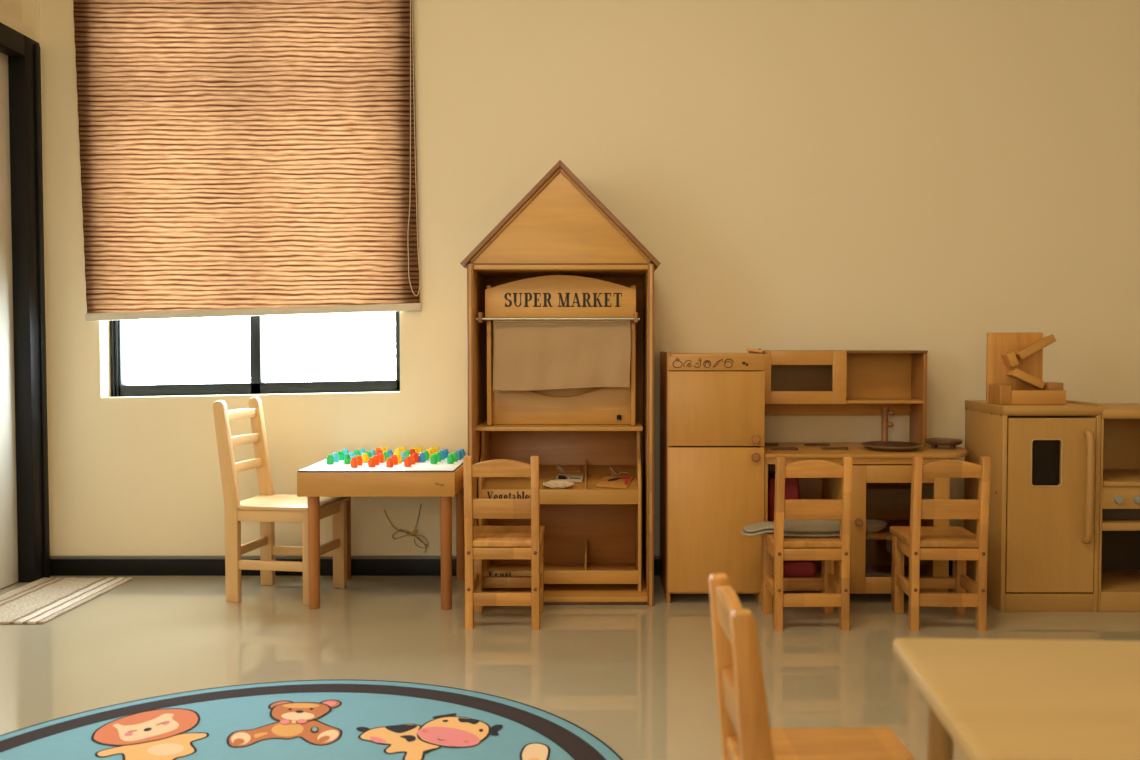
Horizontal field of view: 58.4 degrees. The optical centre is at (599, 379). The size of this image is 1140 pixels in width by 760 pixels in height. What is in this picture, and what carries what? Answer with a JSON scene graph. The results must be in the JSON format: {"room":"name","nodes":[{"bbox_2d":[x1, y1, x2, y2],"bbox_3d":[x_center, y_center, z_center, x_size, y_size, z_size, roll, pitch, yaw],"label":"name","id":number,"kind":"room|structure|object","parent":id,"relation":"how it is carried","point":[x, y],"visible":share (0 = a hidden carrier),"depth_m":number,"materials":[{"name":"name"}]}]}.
{"room":"children's room","nodes":[
{"label":"children's room","id":0,"kind":"room"},
{"bbox_2d":[0,0,49,535],"bbox_3d":[-2.245,-0.555,0.381,0.150,2.900,7.200,0,2,0],"label":"wall","id":1,"kind":"structure","parent":0,"point":[23,16],"depth_m":3.92,"materials":[{"name":"beige paint"}]},
{"bbox_2d":[0,22,49,588],"bbox_3d":[-2.210,-0.244,3.400,0.120,2.070,1.132,0,2,0],"label":"door","id":2,"kind":"structure","parent":1,"relation":"in","point":[24,485],"depth_m":3.86,"materials":[{"name":"black paint"}]},
{"bbox_2d":[0,576,1139,759],"bbox_3d":[0.515,0.920,0.532,5.770,0.060,7.400,0,2,0],"label":"floor","id":3,"kind":"structure","parent":0,"point":[640,679],"depth_m":3.05,"materials":[{"name":"tile"}]},
{"bbox_2d":[0,577,131,623],"bbox_3d":[-1.982,0.778,3.629,0.347,0.009,0.630,0,2,0],"label":"door mat","id":4,"kind":"object","parent":3,"relation":"on","point":[40,601],"visible":1,"depth_m":3.64,"materials":[{"name":"beige fabric"}]},
{"bbox_2d":[213,397,349,604],"bbox_3d":[-1.151,0.425,3.711,0.388,0.712,0.288,0,2,9],"label":"child chair","id":5,"kind":"object","parent":3,"relation":"on","point":[268,508],"visible":0.95,"depth_m":3.62,"materials":[{"name":"brown wood"}]},
{"bbox_2d":[0,680,622,759],"bbox_3d":[-0.700,0.836,1.955,1.594,0.009,1.594,0,2,0],"label":"round rug","id":6,"kind":"object","parent":3,"relation":"on","point":[300,719],"visible":1,"depth_m":2.40,"materials":[{"name":"blue carpet"}]},
{"bbox_2d":[297,454,467,609],"bbox_3d":[-0.761,0.539,3.731,0.537,0.482,0.523,0,2,0],"label":"table","id":7,"kind":"object","parent":3,"relation":"on","point":[443,480],"visible":0.77,"depth_m":3.48,"materials":[{"name":"brown wood"}]},
{"bbox_2d":[327,455,333,463],"bbox_3d":[-0.965,0.284,3.646,0.025,0.034,0.025,-1,2,-21],"label":"peg","id":8,"kind":"object","parent":7,"relation":"on","point":[330,459],"visible":1,"depth_m":3.64,"materials":[{"name":"green plastic"}]},
{"bbox_2d":[333,452,338,461],"bbox_3d":[-0.964,0.281,3.721,0.025,0.034,0.025,2,3,38],"label":"peg","id":9,"kind":"object","parent":7,"relation":"on","point":[335,455],"visible":0.84,"depth_m":3.71,"materials":[{"name":"teal plastic"}]},
{"bbox_2d":[338,451,343,459],"bbox_3d":[-0.960,0.280,3.776,0.025,0.034,0.025,-2,3,-44],"label":"peg","id":10,"kind":"object","parent":7,"relation":"on","point":[340,453],"visible":0.83,"depth_m":3.77,"materials":[{"name":"green plastic"}]},
{"bbox_2d":[343,449,348,456],"bbox_3d":[-0.961,0.277,3.853,0.025,0.034,0.025,-1,2,-25],"label":"peg","id":11,"kind":"object","parent":7,"relation":"on","point":[345,451],"visible":0.66,"depth_m":3.84,"materials":[{"name":"teal plastic"}]},
{"bbox_2d":[344,454,350,463],"bbox_3d":[-0.905,0.284,3.655,0.025,0.034,0.025,0,2,-4],"label":"peg","id":12,"kind":"object","parent":7,"relation":"on","point":[347,458],"visible":0.94,"depth_m":3.65,"materials":[{"name":"green plastic"}]},
{"bbox_2d":[350,457,357,466],"bbox_3d":[-0.858,0.287,3.560,0.025,0.034,0.025,0,2,-13],"label":"peg","id":13,"kind":"object","parent":7,"relation":"on","point":[354,462],"visible":1,"depth_m":3.55,"materials":[{"name":"orange plastic"}]},
{"bbox_2d":[356,455,362,464],"bbox_3d":[-0.856,0.285,3.622,0.025,0.034,0.025,1,2,31],"label":"peg","id":14,"kind":"object","parent":7,"relation":"on","point":[359,457],"visible":0.79,"depth_m":3.61,"materials":[{"name":"orange plastic"}]},
{"bbox_2d":[362,453,367,462],"bbox_3d":[-0.853,0.282,3.699,0.025,0.034,0.025,-1,2,-24],"label":"peg","id":15,"kind":"object","parent":7,"relation":"on","point":[364,455],"visible":0.84,"depth_m":3.69,"materials":[{"name":"yellow plastic"}]},
{"bbox_2d":[368,457,374,466],"bbox_3d":[-0.798,0.287,3.567,0.025,0.034,0.025,-1,2,-14],"label":"peg","id":16,"kind":"object","parent":7,"relation":"on","point":[371,462],"visible":1,"depth_m":3.56,"materials":[{"name":"orange plastic"}]},
{"bbox_2d":[373,455,379,464],"bbox_3d":[-0.796,0.285,3.626,0.025,0.034,0.025,-2,3,-42],"label":"peg","id":17,"kind":"object","parent":7,"relation":"on","point":[376,457],"visible":0.77,"depth_m":3.62,"materials":[{"name":"orange plastic"}]},
{"bbox_2d":[379,453,384,462],"bbox_3d":[-0.794,0.282,3.699,0.025,0.034,0.025,0,2,13],"label":"peg","id":18,"kind":"object","parent":7,"relation":"on","point":[381,455],"visible":0.86,"depth_m":3.69,"materials":[{"name":"orange plastic"}]},
{"bbox_2d":[383,452,388,460],"bbox_3d":[-0.786,0.281,3.743,0.025,0.034,0.025,1,2,24],"label":"peg","id":19,"kind":"object","parent":7,"relation":"on","point":[386,454],"visible":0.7,"depth_m":3.73,"materials":[{"name":"green plastic"}]},
{"bbox_2d":[386,457,392,466],"bbox_3d":[-0.735,0.287,3.567,0.025,0.034,0.025,-1,2,-25],"label":"peg","id":20,"kind":"object","parent":7,"relation":"on","point":[389,462],"visible":1,"depth_m":3.56,"materials":[{"name":"orange plastic"}]},
{"bbox_2d":[387,450,392,456],"bbox_3d":[-0.787,0.278,3.820,0.025,0.034,0.025,-1,2,-16],"label":"peg","id":21,"kind":"object","parent":7,"relation":"on","point":[390,452],"visible":0.64,"depth_m":3.81,"materials":[{"name":"blue plastic"}]},
{"bbox_2d":[392,455,397,464],"bbox_3d":[-0.735,0.284,3.639,0.025,0.034,0.025,0,2,-10],"label":"peg","id":22,"kind":"object","parent":7,"relation":"on","point":[394,457],"visible":0.82,"depth_m":3.63,"materials":[{"name":"orange plastic"}]},
{"bbox_2d":[396,453,401,462],"bbox_3d":[-0.730,0.283,3.688,0.025,0.034,0.025,2,3,40],"label":"peg","id":23,"kind":"object","parent":7,"relation":"on","point":[399,456],"visible":0.68,"depth_m":3.68,"materials":[{"name":"yellow plastic"}]},
{"bbox_2d":[401,452,406,461],"bbox_3d":[-0.720,0.281,3.730,0.025,0.034,0.025,1,2,28],"label":"peg","id":24,"kind":"object","parent":7,"relation":"on","point":[403,454],"visible":0.72,"depth_m":3.72,"materials":[{"name":"teal plastic"}]},
{"bbox_2d":[404,457,410,466],"bbox_3d":[-0.674,0.286,3.578,0.025,0.034,0.025,-2,3,-39],"label":"peg","id":25,"kind":"object","parent":7,"relation":"on","point":[407,462],"visible":1,"depth_m":3.57,"materials":[{"name":"orange plastic"}]},
{"bbox_2d":[409,455,414,463],"bbox_3d":[-0.673,0.284,3.648,0.025,0.034,0.025,-2,3,-38],"label":"peg","id":26,"kind":"object","parent":7,"relation":"on","point":[412,457],"visible":0.78,"depth_m":3.64,"materials":[{"name":"orange plastic"}]},
{"bbox_2d":[413,453,418,461],"bbox_3d":[-0.671,0.282,3.709,0.025,0.034,0.025,0,2,-8],"label":"peg","id":27,"kind":"object","parent":7,"relation":"on","point":[416,455],"visible":0.73,"depth_m":3.70,"materials":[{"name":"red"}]},
{"bbox_2d":[417,447,422,454],"bbox_3d":[-0.696,0.274,3.936,0.025,0.034,0.025,1,2,19],"label":"peg","id":28,"kind":"object","parent":7,"relation":"on","point":[419,449],"visible":0.75,"depth_m":3.93,"materials":[{"name":"yellow plastic"}]},
{"bbox_2d":[419,452,425,461],"bbox_3d":[-0.649,0.281,3.722,0.025,0.034,0.025,1,2,36],"label":"peg","id":29,"kind":"object","parent":7,"relation":"on","point":[422,457],"visible":1,"depth_m":3.71,"materials":[{"name":"blue plastic"}]},
{"bbox_2d":[423,451,428,459],"bbox_3d":[-0.645,0.280,3.776,0.025,0.034,0.025,1,2,33],"label":"peg","id":30,"kind":"object","parent":7,"relation":"on","point":[425,452],"visible":0.68,"depth_m":3.77,"materials":[{"name":"green plastic"}]},
{"bbox_2d":[430,454,436,463],"bbox_3d":[-0.597,0.283,3.662,0.025,0.034,0.025,0,2,-13],"label":"peg","id":31,"kind":"object","parent":7,"relation":"on","point":[433,459],"visible":1,"depth_m":3.65,"materials":[{"name":"green plastic"}]},
{"bbox_2d":[435,452,440,461],"bbox_3d":[-0.593,0.281,3.728,0.025,0.034,0.025,0,2,-3],"label":"peg","id":32,"kind":"object","parent":7,"relation":"on","point":[438,455],"visible":0.77,"depth_m":3.72,"materials":[{"name":"green plastic"}]},
{"bbox_2d":[439,450,444,459],"bbox_3d":[-0.590,0.279,3.793,0.025,0.034,0.025,1,2,30],"label":"peg","id":33,"kind":"object","parent":7,"relation":"on","point":[442,453],"visible":0.73,"depth_m":3.79,"materials":[{"name":"blue plastic"}]},
{"bbox_2d":[443,449,448,457],"bbox_3d":[-0.583,0.277,3.848,0.025,0.034,0.025,0,2,6],"label":"peg","id":34,"kind":"object","parent":7,"relation":"on","point":[446,451],"visible":0.7,"depth_m":3.84,"materials":[{"name":"blue plastic"}]},
{"bbox_2d":[447,454,453,463],"bbox_3d":[-0.538,0.283,3.668,0.025,0.034,0.025,-1,2,-17],"label":"peg","id":35,"kind":"object","parent":7,"relation":"on","point":[450,459],"visible":1,"depth_m":3.66,"materials":[{"name":"green plastic"}]},
{"bbox_2d":[452,452,457,461],"bbox_3d":[-0.533,0.281,3.732,0.025,0.034,0.025,0,2,-1],"label":"peg","id":36,"kind":"object","parent":7,"relation":"on","point":[455,455],"visible":0.76,"depth_m":3.72,"materials":[{"name":"green plastic"}]},
{"bbox_2d":[456,450,461,459],"bbox_3d":[-0.527,0.279,3.793,0.025,0.034,0.025,-1,2,-31],"label":"peg","id":37,"kind":"object","parent":7,"relation":"on","point":[459,453],"visible":0.73,"depth_m":3.79,"materials":[{"name":"blue plastic"}]},
{"bbox_2d":[463,456,544,629],"bbox_3d":[-0.312,0.514,3.368,0.244,0.556,0.292,0,2,0],"label":"chair","id":38,"kind":"object","parent":3,"relation":"on","point":[481,542],"visible":1,"depth_m":3.25,"materials":[{"name":"brown wood"}]},
{"bbox_2d":[460,160,660,605],"bbox_3d":[-0.136,0.009,3.734,0.690,1.541,0.447,0,2,0],"label":"house","id":39,"kind":"object","parent":3,"relation":"on","point":[559,227],"visible":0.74,"depth_m":3.52,"materials":[{"name":"brown wood"}]},
{"bbox_2d":[475,275,642,591],"bbox_3d":[-0.143,0.187,3.736,0.587,1.123,0.345,0,2,0],"label":"stand","id":40,"kind":"object","parent":39,"relation":"on","point":[561,348],"visible":0.86,"depth_m":3.63,"materials":[{"name":"brown wood"}]},
{"bbox_2d":[543,480,573,488],"bbox_3d":[-0.150,0.377,3.670,0.111,0.027,0.067,0,2,-4],"label":"bowl","id":41,"kind":"object","parent":40,"relation":"on","point":[554,484],"visible":1,"depth_m":3.68,"materials":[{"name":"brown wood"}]},
{"bbox_2d":[475,420,642,430],"bbox_3d":[-0.143,0.166,3.743,0.587,0.014,0.330,0,2,0],"label":"shelf","id":42,"kind":"object","parent":40,"relation":"attached to","point":[488,425],"depth_m":3.65,"materials":[{"name":"brown wood"}]},
{"bbox_2d":[483,465,637,488],"bbox_3d":[-0.142,0.368,3.765,0.555,0.078,0.276,0,2,0],"label":"display shelf","id":43,"kind":"object","parent":40,"relation":"attached to","point":[593,474],"depth_m":3.76,"materials":[{"name":"brown wood"}]},
{"bbox_2d":[493,321,630,390],"bbox_3d":[-0.135,-0.086,3.587,0.486,0.247,0.018,0,2,0],"label":"curtain","id":44,"kind":"object","parent":40,"relation":"hanging from","point":[528,355],"depth_m":3.59,"materials":[{"name":"beige fabric"}]},
{"bbox_2d":[555,464,580,472],"bbox_3d":[-0.122,0.331,3.844,0.090,0.028,0.065,0,2,-9],"label":"tag","id":45,"kind":"object","parent":40,"relation":"on","point":[567,469],"visible":0.97,"depth_m":3.83,"materials":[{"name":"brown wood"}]},
{"bbox_2d":[556,465,583,482],"bbox_3d":[-0.112,0.345,3.758,0.103,0.054,0.084,0,2,6],"label":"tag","id":46,"kind":"object","parent":40,"relation":"on","point":[577,478],"visible":1,"depth_m":3.75,"materials":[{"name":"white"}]},
{"bbox_2d":[558,475,579,478],"bbox_3d":[-0.111,0.358,3.746,0.085,0.001,0.042,0,16,4],"label":"print","id":47,"kind":"object","parent":46,"relation":"on","point":[560,476],"depth_m":3.74},
{"bbox_2d":[596,467,633,488],"bbox_3d":[0.058,0.358,3.726,0.110,0.062,0.146,1,2,15],"label":"tag","id":48,"kind":"object","parent":40,"relation":"on","point":[621,481],"visible":0.99,"depth_m":3.71,"materials":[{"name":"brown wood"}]},
{"bbox_2d":[619,476,630,484],"bbox_3d":[0.094,0.367,3.718,0.049,0.001,0.085,0,16,-6],"label":"print","id":49,"kind":"object","parent":48,"relation":"on","point":[627,479],"depth_m":3.74},
{"bbox_2d":[659,352,764,602],"bbox_3d":[0.404,0.338,3.767,0.340,0.882,0.464,0,2,0],"label":"fridge","id":50,"kind":"object","parent":3,"relation":"on","point":[712,405],"visible":0.99,"depth_m":3.56,"materials":[{"name":"brown wood"}]},
{"bbox_2d":[746,348,767,353],"bbox_3d":[0.573,-0.104,3.616,0.083,0.021,0.109,1,2,37],"label":"wooden lath","id":51,"kind":"object","parent":50,"relation":"on","point":[760,351],"visible":1,"depth_m":3.59,"materials":[{"name":"brown wood"}]},
{"bbox_2d":[761,456,852,630],"bbox_3d":[0.672,0.515,3.354,0.244,0.556,0.292,0,2,-1],"label":"chair","id":52,"kind":"object","parent":3,"relation":"on","point":[826,549],"visible":0.92,"depth_m":3.23,"materials":[{"name":"brown wood"}]},
{"bbox_2d":[740,519,839,536],"bbox_3d":[0.634,0.483,3.372,0.327,0.068,0.173,0,2,0],"label":"folded cloth","id":53,"kind":"object","parent":52,"relation":"on","point":[792,527],"visible":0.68,"depth_m":3.30,"materials":[{"name":"beige fabric"}]},
{"bbox_2d":[708,573,915,759],"bbox_3d":[0.313,0.579,1.470,0.286,0.558,0.244,0,2,-1],"label":"chair","id":54,"kind":"object","parent":3,"relation":"on","point":[746,733],"visible":1,"depth_m":1.48,"materials":[{"name":"brown wood"}]},
{"bbox_2d":[764,407,966,593],"bbox_3d":[0.967,0.442,3.774,0.779,0.673,0.457,0,2,0],"label":"play kitchen","id":55,"kind":"object","parent":3,"relation":"on","point":[881,480],"depth_m":3.58,"materials":[{"name":"brown wood"}]},
{"bbox_2d":[764,443,778,445],"bbox_3d":[0.627,0.244,3.855,0.097,0.008,0.026,0,2,-8],"label":"wooden stick","id":56,"kind":"object","parent":55,"relation":"on","point":[765,444],"visible":0.68,"depth_m":3.85,"materials":[{"name":"brown wood"}]},
{"bbox_2d":[768,471,799,521],"bbox_3d":[0.658,0.423,3.743,0.130,0.164,0.190,0,2,0],"label":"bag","id":57,"kind":"object","parent":55,"relation":"on","point":[792,491],"visible":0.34,"depth_m":3.65,"materials":[{"name":"fabric"}]},
{"bbox_2d":[771,447,797,449],"bbox_3d":[0.669,0.249,3.701,0.097,0.008,0.026,0,2,6],"label":"wooden stick","id":58,"kind":"object","parent":55,"relation":"on","point":[772,448],"visible":1,"depth_m":3.70,"materials":[{"name":"brown wood"}]},
{"bbox_2d":[783,560,816,576],"bbox_3d":[0.723,0.692,3.777,0.138,0.072,0.180,0,2,0],"label":"bundle","id":59,"kind":"object","parent":55,"relation":"on","point":[791,568],"visible":0.49,"depth_m":3.69,"materials":[{"name":"fabric"}]},
{"bbox_2d":[804,443,829,445],"bbox_3d":[0.822,0.244,3.861,0.097,0.008,0.026,0,2,-4],"label":"wooden stick","id":60,"kind":"object","parent":55,"relation":"on","point":[805,444],"visible":1,"depth_m":3.85,"materials":[{"name":"brown wood"}]},
{"bbox_2d":[821,447,847,449],"bbox_3d":[0.855,0.249,3.716,0.097,0.008,0.026,0,2,5],"label":"wooden stick","id":61,"kind":"object","parent":55,"relation":"on","point":[835,448],"visible":1,"depth_m":3.71,"materials":[{"name":"brown wood"}]},
{"bbox_2d":[749,350,927,445],"bbox_3d":[0.903,0.067,3.899,0.646,0.360,0.182,0,2,0],"label":"hutch","id":62,"kind":"object","parent":55,"relation":"on","point":[797,382],"visible":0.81,"depth_m":3.97,"materials":[{"name":"brown wood"}]},
{"bbox_2d":[846,398,922,403],"bbox_3d":[0.903,0.080,3.901,0.618,0.012,0.158,0,2,0],"label":"shelf","id":63,"kind":"object","parent":62,"relation":"attached to","point":[848,400],"depth_m":3.82,"materials":[{"name":"brown wood"}]},
{"bbox_2d":[764,442,966,457],"bbox_3d":[0.967,0.258,3.778,0.779,0.014,0.437,0,2,0],"label":"countertop","id":64,"kind":"structure","parent":55,"relation":"on","point":[855,449],"depth_m":3.61,"materials":[{"name":"brown wood"}]},
{"bbox_2d":[866,519,886,532],"bbox_3d":[0.985,0.535,3.721,0.124,0.034,0.124,0,2,0],"label":"bowl","id":65,"kind":"object","parent":55,"relation":"on","point":[872,526],"visible":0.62,"depth_m":3.69,"materials":[{"name":"white"}]},
{"bbox_2d":[865,573,890,576],"bbox_3d":[1.030,0.724,3.727,0.132,0.011,0.132,0,2,0],"label":"shelf","id":66,"kind":"object","parent":55,"relation":"on","point":[867,574],"visible":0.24,"depth_m":3.77,"materials":[{"name":"brown wood"}]},
{"bbox_2d":[881,407,894,440],"bbox_3d":[1.096,0.174,3.889,0.048,0.146,0.040,0,2,0],"label":"tap","id":67,"kind":"object","parent":55,"relation":"on","point":[885,424],"depth_m":3.88,"materials":[{"name":"brown wood"}]},
{"bbox_2d":[866,520,909,539],"bbox_3d":[1.042,0.557,3.799,0.336,0.012,0.335,0,2,0],"label":"shelf","id":68,"kind":"object","parent":55,"relation":"attached to","point":[885,534],"depth_m":3.71,"materials":[{"name":"brown wood"}]},
{"bbox_2d":[860,441,923,451],"bbox_3d":[1.063,0.243,3.716,0.224,0.020,0.224,0,2,0],"label":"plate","id":69,"kind":"object","parent":55,"relation":"on","point":[894,446],"visible":1,"depth_m":3.73,"materials":[{"name":"brown wood"}]},
{"bbox_2d":[925,438,962,448],"bbox_3d":[1.272,0.235,3.775,0.132,0.032,0.132,0,2,0],"label":"bowl","id":70,"kind":"object","parent":55,"relation":"on","point":[934,442],"visible":1,"depth_m":3.73,"materials":[{"name":"brown wood"}]},
{"bbox_2d":[890,456,990,630],"bbox_3d":[1.113,0.515,3.356,0.244,0.556,0.292,0,2,2],"label":"chair","id":71,"kind":"object","parent":3,"relation":"on","point":[918,542],"visible":1,"depth_m":3.24,"materials":[{"name":"brown wood"}]},
{"bbox_2d":[893,638,1139,759],"bbox_3d":[0.909,0.625,1.264,1.014,0.480,0.440,0,2,2],"label":"table","id":72,"kind":"object","parent":3,"relation":"on","point":[997,699],"visible":1,"depth_m":1.26,"materials":[{"name":"laminate"}]},
{"bbox_2d":[964,400,1101,611],"bbox_3d":[1.528,0.429,3.613,0.334,0.710,0.408,0,2,0],"label":"refrigerator","id":73,"kind":"object","parent":3,"relation":"on","point":[1043,549],"visible":0.94,"depth_m":3.46,"materials":[{"name":"wood"}]},
{"bbox_2d":[986,332,1065,404],"bbox_3d":[1.486,-0.042,3.561,0.232,0.249,0.120,0,2,0],"label":"wooden toy","id":74,"kind":"object","parent":73,"relation":"on","point":[1014,361],"visible":1,"depth_m":3.60,"materials":[{"name":"brown wood"}]},
{"bbox_2d":[989,382,1065,404],"bbox_3d":[1.488,0.046,3.556,0.228,0.074,0.104,0,2,0],"label":"tray","id":75,"kind":"object","parent":74,"relation":"on","point":[1001,393],"depth_m":3.50,"materials":[{"name":"brown wood"}]},
{"bbox_2d":[1098,403,1139,611],"bbox_3d":[1.928,0.439,3.629,0.464,0.690,0.376,0,2,0],"label":"oven","id":76,"kind":"object","parent":3,"relation":"on","point":[1119,506],"visible":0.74,"depth_m":3.61,"materials":[{"name":"wood"}]},
{"bbox_2d":[1102,520,1139,530],"bbox_3d":[1.924,0.493,3.635,0.440,0.027,0.348,0,2,0],"label":"shelf","id":77,"kind":"object","parent":76,"relation":"attached to","point":[1107,525],"depth_m":3.46,"materials":[{"name":"wood"}]},
{"bbox_2d":[1103,469,1139,486],"bbox_3d":[1.924,0.346,3.627,0.440,0.018,0.354,0,2,0],"label":"shelf","id":78,"kind":"object","parent":76,"relation":"attached to","point":[1111,477],"depth_m":3.54,"materials":[{"name":"wood"}]},
{"bbox_2d":[40,0,1139,555],"bbox_3d":[0.515,-0.682,4.059,5.770,2.900,0.160,0,2,0],"label":"wall","id":79,"kind":"structure","parent":0,"point":[936,177],"depth_m":3.98,"materials":[{"name":"beige paint"}]},
{"bbox_2d":[73,0,421,320],"bbox_3d":[-1.372,-0.950,3.962,1.350,1.442,0.055,0,2,0],"label":"window blind","id":80,"kind":"object","parent":79,"relation":"attached to","point":[238,157],"visible":1,"depth_m":3.95,"materials":[{"name":"beige"}]},
{"bbox_2d":[110,311,399,396],"bbox_3d":[-1.372,-0.734,4.078,1.174,1.603,0.058,0,2,0],"label":"window","id":81,"kind":"structure","parent":79,"relation":"in","point":[257,385],"depth_m":4.08,"materials":[{"name":"black"}]},
{"bbox_2d":[50,556,659,558],"bbox_3d":[0.515,0.699,4.017,5.370,0.011,0.018,0,2,0],"label":"trim","id":82,"kind":"structure","parent":79,"relation":"attached to","point":[51,557],"depth_m":4.01,"materials":[{"name":"grey"}]},
{"bbox_2d":[384,504,427,552],"bbox_3d":[-0.763,0.585,4.011,0.176,0.194,0.012,0,2,0],"label":"loose wires","id":83,"kind":"object","parent":79,"relation":"attached to","point":[414,531],"visible":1,"depth_m":4.01,"materials":[{"name":"brown"}]},
{"bbox_2d":[50,559,952,575],"bbox_3d":[0.515,0.737,4.021,5.370,0.066,0.014,0,2,0],"label":"baseboard","id":84,"kind":"structure","parent":79,"relation":"attached to","point":[58,567],"depth_m":4.01,"materials":[{"name":"black"}]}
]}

